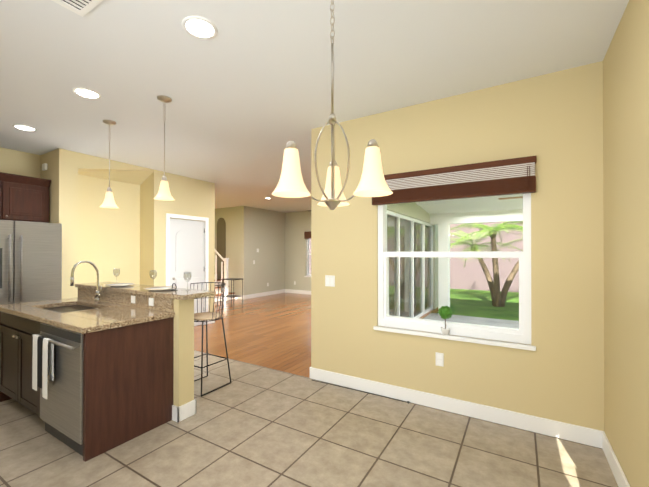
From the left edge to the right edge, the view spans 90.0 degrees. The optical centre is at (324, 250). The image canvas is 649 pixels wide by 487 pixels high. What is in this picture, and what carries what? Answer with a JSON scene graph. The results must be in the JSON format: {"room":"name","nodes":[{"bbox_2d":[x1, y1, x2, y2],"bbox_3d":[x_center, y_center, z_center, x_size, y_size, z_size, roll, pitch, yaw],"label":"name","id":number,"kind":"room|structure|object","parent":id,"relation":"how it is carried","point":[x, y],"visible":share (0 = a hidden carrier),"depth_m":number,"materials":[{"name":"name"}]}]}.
{"room":"kitchen","nodes":[
{"label":"kitchen","id":0,"kind":"room"},
{"bbox_2d":[0,147,40,177],"bbox_3d":[-5.160,0.031,3.520,0.650,2.820,3.070,0,0,31],"label":"wall","id":1,"kind":"structure","parent":0,"point":[16,162],"depth_m":4.48,"materials":[{"name":"beige paint"}]},
{"bbox_2d":[0,172,50,222],"bbox_3d":[-4.181,-0.671,4.145,0.378,0.569,0.965,0,0,31],"label":"upper cabinet","id":2,"kind":"object","parent":1,"relation":"attached to","point":[24,198],"depth_m":4.23,"materials":[{"name":"brown wood"}]},
{"bbox_2d":[40,148,214,311],"bbox_3d":[-3.376,0.042,5.884,1.270,2.820,2.820,0,0,31],"label":"wall","id":3,"kind":"structure","parent":0,"point":[127,236],"depth_m":5.33,"materials":[{"name":"beige paint"}]},
{"bbox_2d":[42,163,47,170],"bbox_3d":[-3.928,-1.174,4.556,0.100,0.090,0.034,0,0,31],"label":"sensor","id":4,"kind":"object","parent":3,"relation":"attached to","point":[44,166],"visible":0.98,"depth_m":4.53,"materials":[{"name":"white plastic"}]},
{"bbox_2d":[166,213,208,324],"bbox_3d":[-2.574,0.401,6.065,0.116,2.105,0.900,0,0,31],"label":"door frame","id":5,"kind":"structure","parent":3,"relation":"attached to","point":[205,220],"depth_m":6.28,"materials":[{"name":"white wood"}]},
{"bbox_2d":[170,218,204,325],"bbox_3d":[-2.537,0.434,6.042,0.113,2.013,0.750,0,0,31],"label":"pantry door","id":6,"kind":"structure","parent":3,"relation":"in","point":[187,246],"depth_m":6.06,"materials":[{"name":"white wood"}]},
{"bbox_2d":[215,206,250,294],"bbox_3d":[-3.382,0.065,10.442,2.340,2.820,0.215,0,0,31],"label":"wall","id":7,"kind":"structure","parent":0,"point":[232,224],"depth_m":9.97,"materials":[{"name":"beige paint"}]},
{"bbox_2d":[247,207,286,294],"bbox_3d":[-1.943,0.066,10.758,0.200,2.820,1.770,0,0,31],"label":"wall","id":8,"kind":"structure","parent":0,"point":[277,240],"depth_m":10.72,"materials":[{"name":"beige paint"}]},
{"bbox_2d":[244,289,283,299],"bbox_3d":[-1.915,1.413,10.594,0.019,0.125,1.950,0,0,31],"label":"baseboard","id":9,"kind":"structure","parent":8,"relation":"attached to","point":[250,296],"depth_m":10.44,"materials":[{"name":"white wood"}]},
{"bbox_2d":[287,211,310,290],"bbox_3d":[0.742,0.064,10.303,5.270,2.820,0.200,0,0,31],"label":"wall","id":10,"kind":"structure","parent":0,"point":[298,223],"depth_m":11.19,"materials":[{"name":"beige paint"}]},
{"bbox_2d":[284,289,310,294],"bbox_3d":[0.780,1.411,10.149,5.090,0.125,0.015,0,0,31],"label":"baseboard","id":11,"kind":"structure","parent":10,"relation":"attached to","point":[285,290],"depth_m":11.19,"materials":[{"name":"white wood"}]},
{"bbox_2d":[304,231,310,238],"bbox_3d":[-0.262,-0.524,10.763,0.960,0.240,0.047,0,0,31],"label":"window blind","id":12,"kind":"object","parent":10,"relation":"attached to","point":[307,235],"visible":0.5,"depth_m":10.92,"materials":[{"name":"brown wood"}]},
{"bbox_2d":[304,239,310,276],"bbox_3d":[-0.220,0.139,10.829,0.980,1.505,0.170,0,0,31],"label":"window","id":13,"kind":"structure","parent":10,"relation":"in","point":[308,268],"depth_m":11.05,"materials":[{"name":"white plastic"}]},
{"bbox_2d":[0,350,617,486],"bbox_3d":[-2.093,1.494,2.234,7.225,0.120,4.460,0,0,31],"label":"floor","id":14,"kind":"structure","parent":0,"point":[251,425],"depth_m":2.35,"materials":[{"name":"beige tile"}]},
{"bbox_2d":[0,220,61,304],"bbox_3d":[-3.927,0.549,3.943,0.966,1.787,0.910,0,0,31],"label":"refrigerator","id":15,"kind":"object","parent":14,"relation":"on","point":[30,261],"visible":0.6,"depth_m":3.85,"materials":[{"name":"grey metal"}]},
{"bbox_2d":[0,286,195,461],"bbox_3d":[-2.135,0.923,2.952,1.816,1.030,0.886,0,0,31],"label":"kitchen island","id":16,"kind":"object","parent":14,"relation":"on","point":[123,364],"depth_m":2.55,"materials":[{"name":"brown wood"}]},
{"bbox_2d":[32,334,53,398],"bbox_3d":[-2.116,0.863,2.437,0.280,0.434,0.038,0,0,31],"label":"dish towels","id":17,"kind":"object","parent":16,"relation":"hanging from","point":[40,376],"visible":0.92,"depth_m":2.41,"materials":[{"name":"white fabric"}]},
{"bbox_2d":[70,261,101,302],"bbox_3d":[-2.317,0.310,3.168,0.097,0.425,0.261,0,0,31],"label":"faucet","id":18,"kind":"object","parent":16,"relation":"on","point":[98,297],"visible":1,"depth_m":3.23,"materials":[{"name":"silver metal"}]},
{"bbox_2d":[76,282,215,301],"bbox_3d":[-1.890,0.390,3.290,1.909,0.040,0.348,0,0,31],"label":"island countertop","id":19,"kind":"structure","parent":16,"relation":"on","point":[180,295],"depth_m":2.94,"materials":[{"name":"brown stone"}]},
{"bbox_2d":[113,268,119,275],"bbox_3d":[-2.300,0.284,3.590,0.070,0.172,0.070,0,0,31],"label":"wine glass","id":20,"kind":"object","parent":19,"relation":"on","point":[117,272],"visible":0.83,"depth_m":3.58,"materials":[{"name":"clear glass"}]},
{"bbox_2d":[104,283,134,286],"bbox_3d":[-2.140,0.359,3.388,0.275,0.020,0.275,0,0,31],"label":"plate","id":21,"kind":"object","parent":19,"relation":"on","point":[118,284],"visible":1,"depth_m":3.40,"materials":[{"name":"white ceramic"}]},
{"bbox_2d":[150,270,156,286],"bbox_3d":[-1.724,0.283,3.266,0.070,0.172,0.070,0,0,31],"label":"wine glass","id":22,"kind":"object","parent":19,"relation":"on","point":[153,275],"visible":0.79,"depth_m":3.27,"materials":[{"name":"clear glass"}]},
{"bbox_2d":[144,286,175,290],"bbox_3d":[-1.535,0.358,3.036,0.275,0.020,0.275,0,0,31],"label":"plate","id":23,"kind":"object","parent":19,"relation":"on","point":[161,288],"visible":0.92,"depth_m":3.08,"materials":[{"name":"white ceramic"}]},
{"bbox_2d":[184,272,190,290],"bbox_3d":[-1.261,0.281,2.988,0.070,0.172,0.070,0,0,31],"label":"wine glass","id":24,"kind":"object","parent":19,"relation":"on","point":[188,280],"visible":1,"depth_m":2.98,"materials":[{"name":"clear glass"}]},
{"bbox_2d":[190,282,231,396],"bbox_3d":[-1.273,0.898,3.469,0.407,1.084,0.411,0,0,31],"label":"bar stool","id":25,"kind":"object","parent":14,"relation":"on","point":[205,316],"visible":0.79,"depth_m":3.47,"materials":[{"name":"black metal"}]},
{"bbox_2d":[312,380,409,403],"bbox_3d":[0.330,1.429,3.328,1.091,0.022,0.029,0,0,31],"label":"cord","id":26,"kind":"object","parent":14,"relation":"on","point":[408,402],"visible":1,"depth_m":3.28,"materials":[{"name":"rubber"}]},
{"bbox_2d":[0,0,628,212],"bbox_3d":[-1.761,-1.428,5.806,10.325,0.120,10.900,0,0,31],"label":"ceiling","id":27,"kind":"structure","parent":0,"point":[247,89],"depth_m":2.45,"materials":[{"name":"white paint"}]},
{"bbox_2d":[12,124,36,131],"bbox_3d":[-3.359,-1.375,3.640,0.210,0.008,0.210,0,0,31],"label":"recessed light","id":28,"kind":"object","parent":27,"relation":"in","point":[25,127],"visible":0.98,"depth_m":3.62,"materials":[{"name":"white glass"}]},
{"bbox_2d":[52,0,102,16],"bbox_3d":[-1.455,-1.382,1.558,0.310,0.012,0.635,0,0,31],"label":"ceiling vent","id":29,"kind":"object","parent":27,"relation":"in","point":[82,8],"visible":0.96,"depth_m":1.82,"materials":[{"name":"white"}]},
{"bbox_2d":[72,87,101,98],"bbox_3d":[-2.084,-1.378,2.849,0.210,0.008,0.210,0,0,31],"label":"recessed light","id":30,"kind":"object","parent":27,"relation":"in","point":[86,93],"visible":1,"depth_m":2.85,"materials":[{"name":"white glass"}]},
{"bbox_2d":[100,120,117,207],"bbox_3d":[-2.302,-0.921,3.474,0.172,0.916,0.172,0,0,31],"label":"pendant light","id":31,"kind":"object","parent":27,"relation":"hanging from","point":[109,202],"visible":1,"depth_m":3.45,"materials":[{"name":"white glass"}]},
{"bbox_2d":[154,95,173,200],"bbox_3d":[-1.453,-0.924,2.946,0.172,0.916,0.172,0,0,31],"label":"pendant light","id":32,"kind":"object","parent":27,"relation":"hanging from","point":[164,194],"visible":1,"depth_m":2.92,"materials":[{"name":"white glass"}]},
{"bbox_2d":[182,16,217,39],"bbox_3d":[-0.774,-1.383,2.020,0.210,0.008,0.210,0,0,31],"label":"recessed light","id":33,"kind":"object","parent":27,"relation":"in","point":[198,27],"visible":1,"depth_m":2.01,"materials":[{"name":"white glass"}]},
{"bbox_2d":[272,0,392,209],"bbox_3d":[0.080,-0.789,1.502,0.486,1.200,0.527,0,0,31],"label":"chandelier","id":34,"kind":"object","parent":27,"relation":"hanging from","point":[372,183],"visible":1,"depth_m":1.46,"materials":[{"name":"white glass"}]},
{"bbox_2d":[194,293,437,377],"bbox_3d":[-1.676,1.524,8.343,7.840,0.120,6.440,0,0,31],"label":"floor","id":35,"kind":"structure","parent":0,"point":[272,331],"depth_m":5.75,"materials":[{"name":"brown wood"}]},
{"bbox_2d":[215,250,234,301],"bbox_3d":[-3.961,0.046,10.081,2.460,2.854,0.990,0,0,31],"label":"stairs","id":36,"kind":"structure","parent":35,"relation":"on","point":[226,286],"depth_m":9.64,"materials":[{"name":"white wood"}]},
{"bbox_2d":[221,278,242,309],"bbox_3d":[-2.338,1.089,8.254,0.440,0.750,0.340,0,0,31],"label":"side table","id":37,"kind":"object","parent":35,"relation":"on","point":[233,296],"visible":0.94,"depth_m":8.22,"materials":[{"name":"black metal"}]},
{"bbox_2d":[387,202,437,308],"bbox_3d":[1.597,0.045,6.381,0.200,2.820,6.040,0,0,31],"label":"wall","id":38,"kind":"structure","parent":0,"point":[418,214],"depth_m":7.33,"materials":[{"name":"beige paint"}]},
{"bbox_2d":[387,210,432,317],"bbox_3d":[1.770,0.396,6.649,0.080,2.120,3.600,0,0,31],"label":"window","id":39,"kind":"structure","parent":38,"relation":"in","point":[424,269],"depth_m":6.57,"materials":[{"name":"white plastic"}]},
{"bbox_2d":[311,61,603,430],"bbox_3d":[1.053,0.028,3.067,2.685,2.820,0.200,0,0,31],"label":"wall","id":40,"kind":"structure","parent":0,"point":[553,122],"depth_m":2.70,"materials":[{"name":"beige paint"}]},
{"bbox_2d":[325,275,334,286],"bbox_3d":[0.059,0.331,3.542,0.120,0.120,0.008,0,0,31],"label":"switch plate","id":41,"kind":"object","parent":40,"relation":"attached to","point":[329,280],"visible":1,"depth_m":3.54,"materials":[{"name":"white plastic"}]},
{"bbox_2d":[436,352,443,366],"bbox_3d":[1.044,0.988,2.946,0.070,0.120,0.008,0,0,31],"label":"electrical outlet plate","id":42,"kind":"object","parent":40,"relation":"attached to","point":[439,359],"visible":1,"depth_m":2.94,"materials":[{"name":"white plastic"}]},
{"bbox_2d":[372,156,536,204],"bbox_3d":[1.070,-0.597,2.900,1.380,0.280,0.069,0,0,31],"label":"window blind","id":43,"kind":"object","parent":40,"relation":"attached to","point":[502,177],"visible":0.85,"depth_m":2.79,"materials":[{"name":"brown wood"}]},
{"bbox_2d":[373,326,535,350],"bbox_3d":[1.134,0.776,2.999,1.370,0.035,0.228,0,0,31],"label":"window sill","id":44,"kind":"structure","parent":40,"relation":"attached to","point":[470,339],"depth_m":2.84,"materials":[{"name":"white wood"}]},
{"bbox_2d":[438,306,452,334],"bbox_3d":[1.090,0.626,2.925,0.121,0.262,0.122,0,0,31],"label":"topiary plant","id":45,"kind":"object","parent":44,"relation":"on","point":[445,312],"visible":1,"depth_m":2.90,"materials":[{"name":"green plant"}]},
{"bbox_2d":[378,193,530,344],"bbox_3d":[1.132,0.048,2.999,1.310,1.420,0.115,0,0,31],"label":"window","id":46,"kind":"structure","parent":40,"relation":"in","point":[522,334],"depth_m":2.90,"materials":[{"name":"white plastic"}]},
{"bbox_2d":[310,367,599,447],"bbox_3d":[0.921,1.376,3.016,2.535,0.125,0.019,0,0,31],"label":"baseboard","id":47,"kind":"structure","parent":40,"relation":"attached to","point":[574,433],"depth_m":2.80,"materials":[{"name":"white wood"}]},
{"bbox_2d":[603,0,648,486],"bbox_3d":[0.942,0.015,0.415,0.140,2.820,4.460,0,0,31],"label":"wall","id":48,"kind":"structure","parent":0,"point":[626,212],"depth_m":1.83,"materials":[{"name":"beige paint"}]},
{"bbox_2d":[600,430,629,486],"bbox_3d":[0.927,1.364,0.534,0.015,0.125,4.260,0,0,31],"label":"baseboard","id":49,"kind":"structure","parent":48,"relation":"attached to","point":[617,471],"depth_m":2.08,"materials":[{"name":"white wood"}]},
{"label":"outside","id":50,"kind":"structure","parent":0,"visible":0},
{"bbox_2d":[437,289,518,320],"bbox_3d":[11.953,1.698,10.085,90.000,0.150,110.000,0,0,31],"label":"ground","id":51,"kind":"structure","parent":50,"point":[483,310],"depth_m":9.58,"materials":[{"name":"green plant"}]},
{"bbox_2d":[309,221,522,291],"bbox_3d":[14.601,-0.034,8.675,44.000,3.300,0.700,0,0,31],"label":"neighbouring house","id":52,"kind":"structure","parent":51,"relation":"on","point":[461,277],"depth_m":13.42,"materials":[{"name":"pink paint"}]},
{"bbox_2d":[423,313,518,328],"bbox_3d":[3.858,1.529,4.255,5.860,0.110,4.740,0,0,31],"label":"lanai","id":53,"kind":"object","parent":51,"relation":"on","point":[498,322],"depth_m":6.91,"materials":[{"name":"concrete"}]},
{"bbox_2d":[415,194,522,314],"bbox_3d":[3.884,0.009,4.305,5.860,2.930,4.840,0,0,31],"label":"roof","id":54,"kind":"structure","parent":53,"relation":"on","point":[454,213],"depth_m":7.09,"materials":[{"name":"white paint"}]},
{"bbox_2d":[450,221,522,306],"bbox_3d":[5.194,0.317,9.373,4.024,2.628,3.724,0,0,31],"label":"palm tree","id":55,"kind":"object","parent":51,"relation":"on","point":[494,285],"depth_m":9.32,"materials":[{"name":"green plant"}]}
]}

